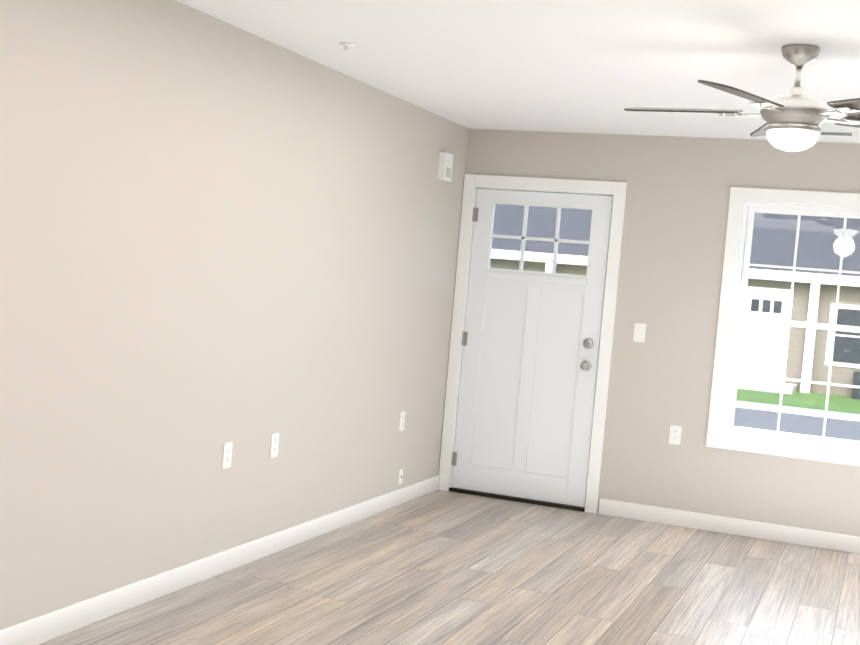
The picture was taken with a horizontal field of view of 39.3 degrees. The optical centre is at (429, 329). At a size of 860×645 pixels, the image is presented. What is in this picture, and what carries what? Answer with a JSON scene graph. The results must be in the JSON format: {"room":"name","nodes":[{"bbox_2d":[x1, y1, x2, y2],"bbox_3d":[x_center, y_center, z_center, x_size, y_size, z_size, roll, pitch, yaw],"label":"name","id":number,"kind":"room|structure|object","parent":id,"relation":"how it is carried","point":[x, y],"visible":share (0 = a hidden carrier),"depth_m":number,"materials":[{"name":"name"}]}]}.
{"room":"living room","nodes":[
{"label":"living room","id":0,"kind":"room"},
{"bbox_2d":[0,0,468,629],"bbox_3d":[-1.502,-0.082,3.837,0.120,2.400,8.920,6,3,21],"label":"wall","id":1,"kind":"structure","parent":0,"point":[216,234],"depth_m":5.01,"materials":[{"name":"beige paint"}]},
{"bbox_2d":[0,475,439,644],"bbox_3d":[-1.599,1.062,3.889,0.148,0.100,8.920,6,3,21],"label":"baseboard","id":2,"kind":"structure","parent":1,"relation":"attached to","point":[38,630],"depth_m":5.17,"materials":[{"name":"white wood"}]},
{"bbox_2d":[222,442,232,468],"bbox_3d":[-0.906,0.560,5.384,0.008,0.117,0.072,6,3,21],"label":"electrical outlet","id":3,"kind":"object","parent":1,"relation":"attached to","point":[227,455],"visible":1,"depth_m":5.38,"materials":[{"name":"white plastic"}]},
{"bbox_2d":[269,433,278,457],"bbox_3d":[-0.748,0.555,5.795,0.008,0.117,0.072,6,3,21],"label":"electrical outlet","id":4,"kind":"object","parent":1,"relation":"attached to","point":[274,443],"visible":1,"depth_m":5.79,"materials":[{"name":"white plastic"}]},
{"bbox_2d":[398,469,402,483],"bbox_3d":[-0.179,0.898,7.369,0.010,0.090,0.060,6,3,21],"label":"outlet","id":5,"kind":"object","parent":1,"relation":"attached to","point":[400,474],"visible":1,"depth_m":7.36,"materials":[{"name":"white plastic"}]},
{"bbox_2d":[399,411,404,430],"bbox_3d":[-0.169,0.555,7.308,0.008,0.117,0.072,6,3,21],"label":"electrical outlet","id":6,"kind":"object","parent":1,"relation":"attached to","point":[401,421],"visible":1,"depth_m":7.30,"materials":[{"name":"white plastic"}]},
{"bbox_2d":[437,152,452,181],"bbox_3d":[0.097,-1.020,7.527,0.045,0.170,0.130,6,3,21],"label":"door chime","id":7,"kind":"object","parent":1,"relation":"attached to","point":[445,165],"visible":1,"depth_m":7.47,"materials":[{"name":"white plastic"}]},
{"bbox_2d":[39,490,859,644],"bbox_3d":[-2.408,1.090,4.200,11.260,0.120,9.220,6,3,21],"label":"floor","id":8,"kind":"structure","parent":0,"point":[439,567],"depth_m":5.61,"materials":[{"name":"beige laminate"}]},
{"bbox_2d":[176,0,859,142],"bbox_3d":[-2.195,-1.418,4.085,11.260,0.120,9.220,6,3,21],"label":"ceiling","id":9,"kind":"structure","parent":0,"point":[586,66],"depth_m":5.11,"materials":[{"name":"white paint"}]},
{"bbox_2d":[340,42,354,50],"bbox_3d":[-0.364,-1.243,5.291,0.070,0.029,0.070,6,3,21],"label":"sprinkler head","id":10,"kind":"object","parent":9,"relation":"attached to","point":[347,45],"visible":0.98,"depth_m":5.28},
{"bbox_2d":[624,44,859,150],"bbox_3d":[1.354,-0.883,4.613,1.233,0.393,1.271,6,3,21],"label":"ceiling fan","id":11,"kind":"object","parent":9,"relation":"hanging from","point":[795,119],"visible":1,"depth_m":4.51,"materials":[{"name":"silver metal"}]},
{"bbox_2d":[819,130,856,136],"bbox_3d":[2.196,-1.102,6.731,0.360,0.007,0.160,6,3,21],"label":"ceiling vent","id":12,"kind":"object","parent":9,"relation":"in","point":[838,133],"visible":0.54,"depth_m":6.68,"materials":[{"name":"white"}]},
{"bbox_2d":[465,129,859,536],"bbox_3d":[1.468,0.000,7.555,6.650,2.400,0.150,6,3,21],"label":"wall","id":13,"kind":"structure","parent":0,"point":[673,247],"depth_m":7.45,"materials":[{"name":"beige paint"}]},
{"bbox_2d":[439,174,626,513],"bbox_3d":[0.667,0.069,7.843,1.082,2.101,0.248,6,3,21],"label":"front door","id":14,"kind":"structure","parent":13,"relation":"in","point":[528,375],"depth_m":7.80,"materials":[{"name":"white wood"}]},
{"bbox_2d":[633,323,645,342],"bbox_3d":[1.311,0.018,7.529,0.072,0.117,0.010,6,3,21],"label":"light switch","id":15,"kind":"object","parent":13,"relation":"attached to","point":[639,332],"visible":1,"depth_m":7.53,"materials":[{"name":"white plastic"}]},
{"bbox_2d":[669,425,681,444],"bbox_3d":[1.520,0.651,7.459,0.072,0.117,0.008,6,3,21],"label":"electrical outlet","id":16,"kind":"object","parent":13,"relation":"attached to","point":[675,435],"visible":1,"depth_m":7.46,"materials":[{"name":"white plastic"}]},
{"bbox_2d":[599,498,859,553],"bbox_3d":[2.684,1.283,7.017,3.462,0.100,0.014,6,3,21],"label":"baseboard","id":17,"kind":"structure","parent":13,"relation":"attached to","point":[765,531],"depth_m":7.33,"materials":[{"name":"white wood"}]},
{"bbox_2d":[706,187,859,465],"bbox_3d":[2.710,0.018,7.054,1.992,1.592,0.174,6,3,21],"label":"window","id":18,"kind":"structure","parent":13,"relation":"in","point":[745,206],"depth_m":7.30,"materials":[{"name":"white plastic"}]},
{"label":"outside","id":19,"kind":"structure","parent":0,"visible":0},
{"bbox_2d":[733,388,859,440],"bbox_3d":[-2.677,0.965,17.737,160.000,0.250,150.000,6,3,21],"label":"ground","id":20,"kind":"structure","parent":19,"point":[817,426],"depth_m":21.22,"materials":[{"name":"grey asphalt"}]},
{"bbox_2d":[490,204,859,399],"bbox_3d":[7.226,-1.893,31.598,56.600,5.950,9.850,6,3,21],"label":"house","id":21,"kind":"structure","parent":20,"relation":"on","point":[541,212],"depth_m":27.61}
]}

